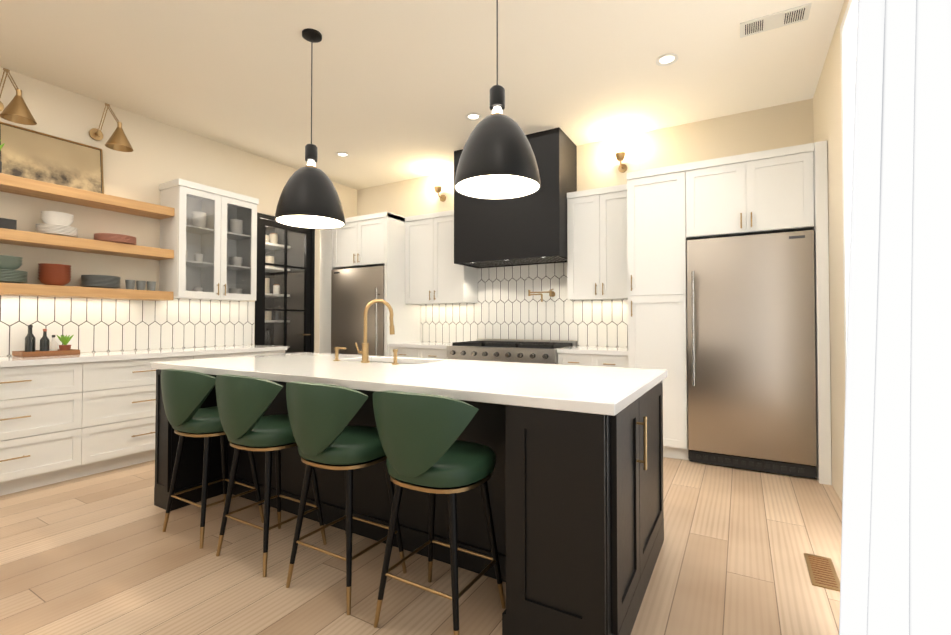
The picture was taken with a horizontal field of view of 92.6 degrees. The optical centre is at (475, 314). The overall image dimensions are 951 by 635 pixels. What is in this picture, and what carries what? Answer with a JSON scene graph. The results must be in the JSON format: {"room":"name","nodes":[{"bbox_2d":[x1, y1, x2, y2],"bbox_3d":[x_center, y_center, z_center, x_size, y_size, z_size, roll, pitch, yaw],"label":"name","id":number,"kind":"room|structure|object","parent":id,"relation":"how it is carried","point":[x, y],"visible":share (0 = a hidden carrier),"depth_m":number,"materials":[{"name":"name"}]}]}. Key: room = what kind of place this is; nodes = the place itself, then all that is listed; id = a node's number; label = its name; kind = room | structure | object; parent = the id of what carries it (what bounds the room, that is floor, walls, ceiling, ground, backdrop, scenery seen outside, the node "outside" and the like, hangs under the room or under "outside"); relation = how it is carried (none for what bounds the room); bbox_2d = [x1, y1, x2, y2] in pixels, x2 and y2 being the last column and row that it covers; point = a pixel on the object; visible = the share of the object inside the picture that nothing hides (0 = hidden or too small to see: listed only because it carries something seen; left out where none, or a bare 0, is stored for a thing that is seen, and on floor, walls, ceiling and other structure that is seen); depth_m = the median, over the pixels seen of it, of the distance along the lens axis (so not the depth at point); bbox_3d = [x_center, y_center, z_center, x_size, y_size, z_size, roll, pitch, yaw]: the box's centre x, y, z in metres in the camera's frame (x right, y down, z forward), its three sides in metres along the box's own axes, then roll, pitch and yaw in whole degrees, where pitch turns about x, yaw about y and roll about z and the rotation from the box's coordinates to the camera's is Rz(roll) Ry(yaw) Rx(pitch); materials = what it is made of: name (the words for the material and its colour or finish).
{"room":"kitchen","nodes":[
{"label":"kitchen","id":0,"kind":"room"},
{"bbox_2d":[0,67,356,352],"bbox_3d":[-3.759,-0.332,3.463,0.200,3.140,7.615,-1,-1,30],"label":"wall","id":1,"kind":"structure","parent":0,"point":[154,159],"depth_m":4.20,"materials":[{"name":"beige paint"}]},
{"bbox_2d":[0,68,36,124],"bbox_3d":[-3.462,-1.643,3.400,0.398,0.409,0.208,-1,-1,30],"label":"wall lamp","id":2,"kind":"object","parent":1,"relation":"attached to","point":[16,110],"visible":1,"depth_m":3.35,"materials":[{"name":"gold metal"}]},
{"bbox_2d":[0,282,173,300],"bbox_3d":[-3.811,-0.200,2.890,0.263,0.080,3.378,-1,-1,30],"label":"wall-mounted shelf","id":3,"kind":"object","parent":1,"relation":"attached to","point":[17,289],"visible":1,"depth_m":3.69,"materials":[{"name":"brown wood"}]},
{"bbox_2d":[0,255,27,283],"bbox_3d":[-3.517,-0.332,3.382,0.260,0.200,0.260,-1,-1,30],"label":"bowls","id":4,"kind":"object","parent":3,"relation":"on","point":[9,266],"visible":1,"depth_m":3.35,"materials":[{"name":"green ceramic"}]},
{"bbox_2d":[38,263,71,285],"bbox_3d":[-3.368,-0.313,3.636,0.200,0.170,0.200,-1,-1,30],"label":"bowls","id":5,"kind":"object","parent":3,"relation":"on","point":[54,274],"visible":0.94,"depth_m":3.57,"materials":[{"name":"brown ceramic"}]},
{"bbox_2d":[81,275,120,288],"bbox_3d":[-3.214,-0.277,3.899,0.264,0.106,0.264,-1,-1,30],"label":"plates","id":6,"kind":"object","parent":3,"relation":"on","point":[103,281],"visible":0.92,"depth_m":3.81,"materials":[{"name":"grey ceramic"}]},
{"bbox_2d":[125,280,155,290],"bbox_3d":[-3.062,-0.264,4.158,0.074,0.090,0.242,-1,-1,30],"label":"cups","id":7,"kind":"object","parent":3,"relation":"on","point":[140,285],"visible":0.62,"depth_m":4.13,"materials":[{"name":"grey ceramic"}]},
{"bbox_2d":[0,228,173,259],"bbox_3d":[-3.811,-0.594,2.897,0.263,0.080,3.378,-1,-1,30],"label":"wall-mounted shelf","id":8,"kind":"object","parent":1,"relation":"attached to","point":[27,238],"visible":1,"depth_m":3.71,"materials":[{"name":"brown wood"}]},
{"bbox_2d":[0,218,16,229],"bbox_3d":[-3.661,-0.668,3.142,0.220,0.075,0.662,-1,-1,30],"label":"book","id":9,"kind":"object","parent":8,"relation":"on","point":[5,223],"visible":0.83,"depth_m":3.33,"materials":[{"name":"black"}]},
{"bbox_2d":[36,211,77,237],"bbox_3d":[-3.363,-0.716,3.652,0.250,0.189,0.250,-1,-1,30],"label":"bowls","id":10,"kind":"object","parent":8,"relation":"on","point":[58,223],"visible":0.85,"depth_m":3.58,"materials":[{"name":"white ceramic"}]},
{"bbox_2d":[94,233,136,244],"bbox_3d":[-3.163,-0.652,3.992,0.296,0.073,0.296,-1,-1,30],"label":"plates","id":11,"kind":"object","parent":8,"relation":"on","point":[119,238],"visible":0.77,"depth_m":3.88,"materials":[{"name":"brown ceramic"}]},
{"bbox_2d":[0,173,174,219],"bbox_3d":[-3.811,-0.992,2.904,0.263,0.080,3.378,-1,-1,30],"label":"wall-mounted shelf","id":12,"kind":"object","parent":1,"relation":"attached to","point":[35,188],"visible":1,"depth_m":3.73,"materials":[{"name":"brown wood"}]},
{"bbox_2d":[0,140,4,172],"bbox_3d":[-3.572,-1.168,3.286,0.179,0.283,0.214,-1,-1,30],"label":"potted plant","id":13,"kind":"object","parent":12,"relation":"on","point":[2,145],"visible":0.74,"depth_m":3.33,"materials":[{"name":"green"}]},
{"bbox_2d":[0,122,103,193],"bbox_3d":[-3.437,-1.243,3.707,0.067,0.444,0.659,-1,-1,30],"label":"picture frame","id":14,"kind":"object","parent":12,"relation":"on","point":[32,154],"visible":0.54,"depth_m":3.69,"materials":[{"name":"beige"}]},
{"bbox_2d":[89,103,133,151],"bbox_3d":[-3.143,-1.633,3.944,0.398,0.409,0.208,-1,-1,30],"label":"wall lamp","id":15,"kind":"object","parent":1,"relation":"attached to","point":[118,140],"visible":0.98,"depth_m":3.92,"materials":[{"name":"gold metal"}]},
{"bbox_2d":[0,295,254,355],"bbox_3d":[-3.676,0.067,3.388,0.010,0.497,4.380,-1,-1,30],"label":"backsplash","id":16,"kind":"structure","parent":1,"relation":"attached to","point":[95,325],"depth_m":4.17,"materials":[{"name":"tile"}]},
{"bbox_2d":[159,178,258,300],"bbox_3d":[-2.713,-0.713,4.677,0.384,1.111,0.819,-1,-1,30],"label":"upper cabinet","id":17,"kind":"object","parent":1,"relation":"attached to","point":[215,274],"visible":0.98,"depth_m":4.62,"materials":[{"name":"white wood"}]},
{"bbox_2d":[194,254,202,261],"bbox_3d":[-2.799,-0.564,4.594,0.073,0.090,0.078,0,-1,6],"label":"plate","id":18,"kind":"object","parent":17,"relation":"in","point":[196,255],"depth_m":4.56,"materials":[{"name":"white ceramic"}]},
{"bbox_2d":[194,287,202,291],"bbox_3d":[-2.799,-0.228,4.589,0.073,0.090,0.078,0,-1,6],"label":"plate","id":19,"kind":"object","parent":17,"relation":"in","point":[198,289],"depth_m":4.56,"materials":[{"name":"white ceramic"}]},
{"bbox_2d":[191,211,206,227],"bbox_3d":[-2.799,-0.945,4.601,0.121,0.170,0.121,0,-1,-15],"label":"cup","id":20,"kind":"object","parent":17,"relation":"in","point":[197,220],"depth_m":4.55,"materials":[{"name":"white ceramic"}]},
{"bbox_2d":[229,219,242,233],"bbox_3d":[-2.601,-0.939,4.939,0.121,0.170,0.121,0,-1,-15],"label":"cup","id":21,"kind":"object","parent":17,"relation":"in","point":[238,225],"depth_m":4.89,"materials":[{"name":"white ceramic"}]},
{"bbox_2d":[229,257,242,265],"bbox_3d":[-2.601,-0.566,4.933,0.121,0.104,0.121,0,-1,-15],"label":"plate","id":22,"kind":"object","parent":17,"relation":"in","point":[235,259],"depth_m":4.88,"materials":[{"name":"white ceramic"}]},
{"bbox_2d":[229,288,242,293],"bbox_3d":[-2.601,-0.229,4.927,0.121,0.104,0.121,0,-1,-15],"label":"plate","id":23,"kind":"object","parent":17,"relation":"in","point":[236,290],"depth_m":4.87,"materials":[{"name":"white ceramic"}]},
{"bbox_2d":[255,213,314,352],"bbox_3d":[-2.371,0.042,5.669,0.123,2.467,0.849,-1,-1,30],"label":"door frame","id":24,"kind":"structure","parent":1,"relation":"attached to","point":[264,221],"depth_m":5.67,"materials":[{"name":"black metal"}]},
{"bbox_2d":[265,226,303,352],"bbox_3d":[-3.003,-0.083,6.040,1.100,2.770,1.555,-1,-1,30],"label":"wall","id":25,"kind":"structure","parent":0,"point":[277,273],"depth_m":6.73,"materials":[{"name":"grey"}]},
{"bbox_2d":[266,328,271,345],"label":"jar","id":26,"kind":"object","parent":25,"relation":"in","point":[268,331],"depth_m":6.56,"materials":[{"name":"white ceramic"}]},
{"bbox_2d":[265,255,273,266],"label":"jar","id":27,"kind":"object","parent":25,"relation":"in","point":[267,260],"depth_m":6.58,"materials":[{"name":"white ceramic"}]},
{"bbox_2d":[265,233,277,243],"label":"jar","id":28,"kind":"object","parent":25,"relation":"in","point":[274,239],"depth_m":6.63,"materials":[{"name":"white ceramic"}]},
{"bbox_2d":[265,277,279,293],"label":"jar","id":29,"kind":"object","parent":25,"relation":"in","point":[276,290],"depth_m":6.57,"materials":[{"name":"white ceramic"}]},
{"bbox_2d":[265,306,280,319],"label":"jar","id":30,"kind":"object","parent":25,"relation":"in","point":[268,317],"depth_m":6.65,"materials":[{"name":"white ceramic"}]},
{"bbox_2d":[0,457,841,634],"bbox_3d":[-1.270,1.265,2.096,5.850,0.100,7.815,-1,-1,30],"label":"floor","id":31,"kind":"structure","parent":0,"point":[101,553],"depth_m":2.16,"materials":[{"name":"brown wood"}]},
{"bbox_2d":[0,361,87,495],"bbox_3d":[-3.407,0.794,3.231,0.618,0.880,0.762,-1,-1,30],"label":"base cabinet","id":32,"kind":"object","parent":31,"relation":"on","point":[65,417],"depth_m":3.21,"materials":[{"name":"white wood"}]},
{"bbox_2d":[0,345,286,368],"bbox_3d":[-3.406,0.334,3.205,0.632,0.040,4.346,-1,-1,30],"label":"countertop","id":33,"kind":"structure","parent":32,"relation":"on","point":[131,355],"depth_m":3.75,"materials":[{"name":"white stone"}]},
{"bbox_2d":[12,349,79,356],"bbox_3d":[-3.353,0.299,3.553,0.220,0.039,0.340,-1,-1,30],"label":"tray","id":34,"kind":"object","parent":33,"relation":"on","point":[37,353],"visible":0.94,"depth_m":3.47,"materials":[{"name":"brown wood"}]},
{"bbox_2d":[25,325,52,351],"bbox_3d":[-3.385,0.190,3.509,0.144,0.220,0.059,0,-1,-24],"label":"bottles","id":35,"kind":"object","parent":34,"relation":"on","point":[46,344],"depth_m":3.50,"materials":[{"name":"black glass"}]},
{"bbox_2d":[53,335,72,350],"bbox_3d":[-3.306,0.231,3.625,0.160,0.141,0.091,0,-1,6],"label":"potted plant","id":36,"kind":"object","parent":34,"relation":"on","point":[64,339],"depth_m":3.61,"materials":[{"name":"green plant"}]},
{"bbox_2d":[84,357,195,475],"bbox_3d":[-3.013,0.806,3.904,0.618,0.880,0.798,-1,-1,30],"label":"base cabinet","id":37,"kind":"object","parent":31,"relation":"on","point":[120,396],"depth_m":3.62,"materials":[{"name":"white wood"}]},
{"bbox_2d":[161,369,263,548],"bbox_3d":[-1.518,0.761,2.601,0.497,0.925,0.460,-1,-1,30],"label":"stool","id":38,"kind":"object","parent":31,"relation":"on","point":[185,393],"visible":0.9,"depth_m":2.43,"materials":[{"name":"green leather"}]},
{"bbox_2d":[196,353,247,358],"bbox_3d":[-2.691,0.815,4.456,0.618,0.880,0.480,-1,-1,30],"label":"base cabinet","id":39,"kind":"object","parent":31,"relation":"on","point":[214,355],"depth_m":4.34,"materials":[{"name":"white wood"}]},
{"bbox_2d":[248,349,286,355],"bbox_3d":[-2.448,0.822,4.870,0.618,0.880,0.480,-1,-1,30],"label":"base cabinet","id":40,"kind":"object","parent":31,"relation":"on","point":[278,351],"depth_m":4.78,"materials":[{"name":"white wood"}]},
{"bbox_2d":[215,374,326,576],"bbox_3d":[-1.065,0.757,2.336,0.497,0.925,0.460,-1,-1,30],"label":"stool","id":41,"kind":"object","parent":31,"relation":"on","point":[244,403],"visible":0.88,"depth_m":2.17,"materials":[{"name":"green leather"}]},
{"bbox_2d":[319,229,342,352],"bbox_3d":[-1.822,0.030,6.337,0.234,2.516,0.682,-1,-1,30],"label":"tall cabinet","id":42,"kind":"object","parent":31,"relation":"on","point":[325,234],"depth_m":6.05,"materials":[{"name":"white wood"}]},
{"bbox_2d":[286,381,406,614],"bbox_3d":[-0.599,0.752,2.063,0.497,0.925,0.460,-1,-1,30],"label":"stool","id":43,"kind":"object","parent":31,"relation":"on","point":[320,415],"visible":0.98,"depth_m":1.89,"materials":[{"name":"green leather"}]},
{"bbox_2d":[331,266,383,355],"bbox_3d":[-1.353,0.338,6.002,0.900,1.863,0.763,-1,-1,30],"label":"fridge","id":44,"kind":"object","parent":31,"relation":"on","point":[355,292],"visible":0.23,"depth_m":5.73,"materials":[{"name":"silver metal"}]},
{"bbox_2d":[387,348,422,357],"bbox_3d":[-0.671,0.837,5.679,0.504,0.880,0.633,-1,-1,30],"label":"base cabinet","id":45,"kind":"object","parent":31,"relation":"on","point":[402,352],"depth_m":5.40,"materials":[{"name":"white"}]},
{"bbox_2d":[387,340,451,347],"bbox_3d":[-0.516,0.375,5.579,0.881,0.040,0.643,-1,-1,30],"label":"countertop","id":46,"kind":"structure","parent":45,"relation":"on","point":[418,344],"depth_m":5.35,"materials":[{"name":"white stone"}]},
{"bbox_2d":[154,362,663,634],"bbox_3d":[-0.509,0.785,2.693,2.958,0.879,1.170,-1,-1,30],"label":"kitchen island","id":47,"kind":"object","parent":31,"relation":"on","point":[576,500],"visible":0.44,"depth_m":1.70,"materials":[{"name":"black wood"}]},
{"bbox_2d":[151,352,666,415],"bbox_3d":[-0.526,0.325,2.711,2.950,0.040,1.200,-1,-1,30],"label":"island countertop","id":48,"kind":"structure","parent":47,"relation":"on","point":[612,391],"depth_m":2.18,"materials":[{"name":"white stone"}]},
{"bbox_2d":[333,347,345,360],"bbox_3d":[-0.918,0.264,3.067,0.056,0.092,0.079,-1,-1,30],"label":"accessory","id":49,"kind":"object","parent":48,"relation":"on","point":[336,349],"visible":1,"depth_m":3.04,"materials":[{"name":"gold metal"}]},
{"bbox_2d":[355,299,394,362],"bbox_3d":[-0.662,0.103,2.988,0.180,0.412,0.209,-1,-1,30],"label":"faucet","id":50,"kind":"object","parent":48,"relation":"on","point":[364,352],"visible":1,"depth_m":2.92,"materials":[{"name":"gold metal"}]},
{"bbox_2d":[392,349,398,364],"bbox_3d":[-0.493,0.260,2.797,0.042,0.092,0.042,-1,-1,30],"label":"accessory","id":51,"kind":"object","parent":48,"relation":"on","point":[395,351],"visible":1,"depth_m":2.79,"materials":[{"name":"gold metal"}]},
{"bbox_2d":[423,348,447,358],"bbox_3d":[-0.346,0.833,5.489,0.504,0.880,0.633,-1,-1,30],"label":"base cabinet","id":52,"kind":"object","parent":31,"relation":"on","point":[438,353],"depth_m":5.19,"materials":[{"name":"white wood"}]},
{"bbox_2d":[373,390,505,634],"bbox_3d":[-0.150,0.747,1.801,0.497,0.925,0.460,-1,-1,30],"label":"stool","id":53,"kind":"object","parent":31,"relation":"on","point":[424,449],"visible":1,"depth_m":1.64,"materials":[{"name":"green leather"}]},
{"bbox_2d":[447,339,576,363],"bbox_3d":[0.384,0.777,4.983,1.260,0.975,0.749,-1,-1,30],"label":"range","id":54,"kind":"object","parent":31,"relation":"on","point":[527,351],"visible":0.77,"depth_m":4.75,"materials":[{"name":"silver metal"}]},
{"bbox_2d":[557,352,598,365],"bbox_3d":[1.140,0.819,4.620,0.402,0.880,0.633,-1,-1,30],"label":"base cabinet","id":55,"kind":"object","parent":31,"relation":"on","point":[564,358],"depth_m":4.36,"materials":[{"name":"white wood"}]},
{"bbox_2d":[557,346,626,355],"bbox_3d":[1.250,0.357,4.546,0.676,0.040,0.643,-1,-1,30],"label":"countertop","id":56,"kind":"structure","parent":55,"relation":"on","point":[579,350],"depth_m":4.31,"materials":[{"name":"white stone"}]},
{"bbox_2d":[599,356,626,367],"bbox_3d":[1.377,0.816,4.482,0.401,0.880,0.633,-1,-1,30],"label":"base cabinet","id":57,"kind":"object","parent":31,"relation":"on","point":[604,361],"depth_m":4.19,"materials":[{"name":"white wood"}]},
{"bbox_2d":[623,164,688,459],"bbox_3d":[1.746,-0.006,4.254,0.481,2.516,0.678,-1,-1,30],"label":"tall cabinet","id":58,"kind":"object","parent":31,"relation":"on","point":[633,235],"depth_m":3.95,"materials":[{"name":"white wood"}]},
{"bbox_2d":[687,230,816,478],"bbox_3d":[2.309,0.301,3.861,0.875,1.863,0.763,-1,-1,30],"label":"fridge","id":59,"kind":"object","parent":31,"relation":"on","point":[751,349],"visible":1,"depth_m":3.57,"materials":[{"name":"silver metal"}]},
{"bbox_2d":[804,553,839,591],"bbox_3d":[1.639,1.212,2.148,0.110,0.007,0.320,-1,-1,30],"label":"floor vent","id":60,"kind":"object","parent":31,"relation":"in","point":[822,572],"visible":1,"depth_m":2.13,"materials":[{"name":"brown wood"}]},
{"bbox_2d":[0,0,843,189],"bbox_3d":[-1.270,-1.975,2.151,5.850,0.100,7.815,-1,-1,30],"label":"ceiling","id":61,"kind":"structure","parent":0,"point":[401,90],"depth_m":3.47,"materials":[{"name":"beige paint"}]},
{"bbox_2d":[275,28,344,228],"bbox_3d":[-1.113,-1.265,3.081,0.448,1.286,0.448,-1,-1,30],"label":"pendant lamp","id":62,"kind":"object","parent":61,"relation":"hanging from","point":[309,198],"visible":1,"depth_m":2.96,"materials":[{"name":"black metal"}]},
{"bbox_2d":[336,152,349,156],"bbox_3d":[-1.547,-1.864,5.292,0.156,0.010,0.156,-1,-1,30],"label":"recessed light","id":63,"kind":"object","parent":61,"relation":"in","point":[342,154],"visible":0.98,"depth_m":5.29,"materials":[{"name":"white"}]},
{"bbox_2d":[465,113,481,120],"bbox_3d":[-0.020,-1.881,4.318,0.156,0.010,0.156,-1,-1,30],"label":"recessed light","id":64,"kind":"object","parent":61,"relation":"in","point":[473,116],"visible":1,"depth_m":4.32,"materials":[{"name":"white"}]},
{"bbox_2d":[454,0,540,199],"bbox_3d":[0.113,-1.287,2.365,0.448,1.266,0.448,-1,-1,30],"label":"pendant lamp","id":65,"kind":"object","parent":61,"relation":"hanging from","point":[497,160],"visible":1,"depth_m":2.23,"materials":[{"name":"black metal"}]},
{"bbox_2d":[656,53,677,65],"bbox_3d":[1.425,-1.897,3.381,0.156,0.010,0.156,-1,-1,30],"label":"recessed light","id":66,"kind":"object","parent":61,"relation":"in","point":[667,59],"visible":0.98,"depth_m":3.38,"materials":[{"name":"white"}]},
{"bbox_2d":[740,2,811,37],"bbox_3d":[1.939,-1.906,2.953,0.380,0.010,0.170,-1,-1,30],"label":"ceiling vent","id":67,"kind":"object","parent":61,"relation":"in","point":[776,20],"visible":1,"depth_m":2.94,"materials":[{"name":"white metal"}]},
{"bbox_2d":[839,0,950,634],"bbox_3d":[1.034,-0.380,0.967,0.247,3.126,2.344,-1,-1,30],"label":"sheer curtain","id":68,"kind":"object","parent":61,"relation":"hanging from","point":[895,577],"visible":1,"depth_m":1.30,"materials":[{"name":"white fabric"}]},
{"bbox_2d":[357,98,813,346],"bbox_3d":[0.652,-0.299,5.410,5.850,3.140,0.200,-1,-1,30],"label":"wall","id":69,"kind":"structure","parent":0,"point":[763,129],"depth_m":4.63,"materials":[{"name":"beige paint"}]},
{"bbox_2d":[331,212,402,271],"bbox_3d":[-1.328,-0.925,6.067,0.908,0.616,0.678,-1,-1,30],"label":"upper cabinet","id":70,"kind":"object","parent":69,"relation":"attached to","point":[376,239],"depth_m":5.72,"materials":[{"name":"white wood"}]},
{"bbox_2d":[434,186,445,201],"bbox_3d":[-0.465,-1.558,5.868,0.100,0.165,0.170,-1,-1,30],"label":"sconce","id":71,"kind":"object","parent":69,"relation":"attached to","point":[437,189],"visible":0.98,"depth_m":5.84,"materials":[{"name":"gold metal"}]},
{"bbox_2d":[403,210,477,303],"bbox_3d":[-0.434,-0.691,5.738,0.881,1.096,0.337,-1,-1,30],"label":"upper cabinet","id":72,"kind":"object","parent":69,"relation":"attached to","point":[431,275],"depth_m":5.60,"materials":[{"name":"white wood"}]},
{"bbox_2d":[454,127,576,267],"bbox_3d":[0.438,-1.228,5.110,1.260,1.288,0.558,-1,-1,30],"label":"range hood","id":73,"kind":"object","parent":69,"relation":"attached to","point":[531,229],"visible":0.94,"depth_m":4.78,"materials":[{"name":"black painted metal"}]},
{"bbox_2d":[421,262,627,346],"bbox_3d":[0.488,-0.114,5.380,2.823,0.928,0.010,-1,-1,30],"label":"backsplash","id":74,"kind":"structure","parent":69,"relation":"attached to","point":[506,306],"depth_m":5.31,"materials":[{"name":"tile"}]},
{"bbox_2d":[528,289,554,301],"bbox_3d":[0.745,-0.216,5.143,0.305,0.145,0.140,-1,-1,30],"label":"pot filler","id":75,"kind":"object","parent":74,"relation":"attached to","point":[551,293],"visible":1,"depth_m":5.12,"materials":[{"name":"gold metal"}]},
{"bbox_2d":[567,185,626,300],"bbox_3d":[1.333,-0.708,4.705,0.676,1.096,0.337,-1,-1,30],"label":"upper cabinet","id":76,"kind":"object","parent":69,"relation":"attached to","point":[596,226],"depth_m":4.57,"materials":[{"name":"white wood"}]},
{"bbox_2d":[615,152,626,172],"bbox_3d":[1.512,-1.578,4.713,0.100,0.165,0.170,-1,-1,30],"label":"sconce","id":77,"kind":"object","parent":69,"relation":"attached to","point":[620,157],"visible":1,"depth_m":4.69,"materials":[{"name":"gold metal"}]},
{"bbox_2d":[687,144,818,239],"bbox_3d":[2.335,-0.962,3.926,0.883,0.616,0.678,-1,-1,30],"label":"upper cabinet","id":78,"kind":"object","parent":69,"relation":"attached to","point":[773,190],"depth_m":3.61,"materials":[{"name":"white wood"}]},
{"bbox_2d":[813,0,848,501],"bbox_3d":[1.118,-0.381,0.612,0.200,3.140,7.615,-1,-1,30],"label":"wall","id":79,"kind":"structure","parent":0,"point":[827,124],"depth_m":3.11,"materials":[{"name":"beige paint"}]},
{"bbox_2d":[840,0,857,386],"bbox_3d":[1.152,-0.306,0.900,0.030,2.900,4.150,-1,-1,30],"label":"window","id":80,"kind":"structure","parent":79,"relation":"in","point":[848,32],"depth_m":2.65,"materials":[{"name":"white"}]}
]}

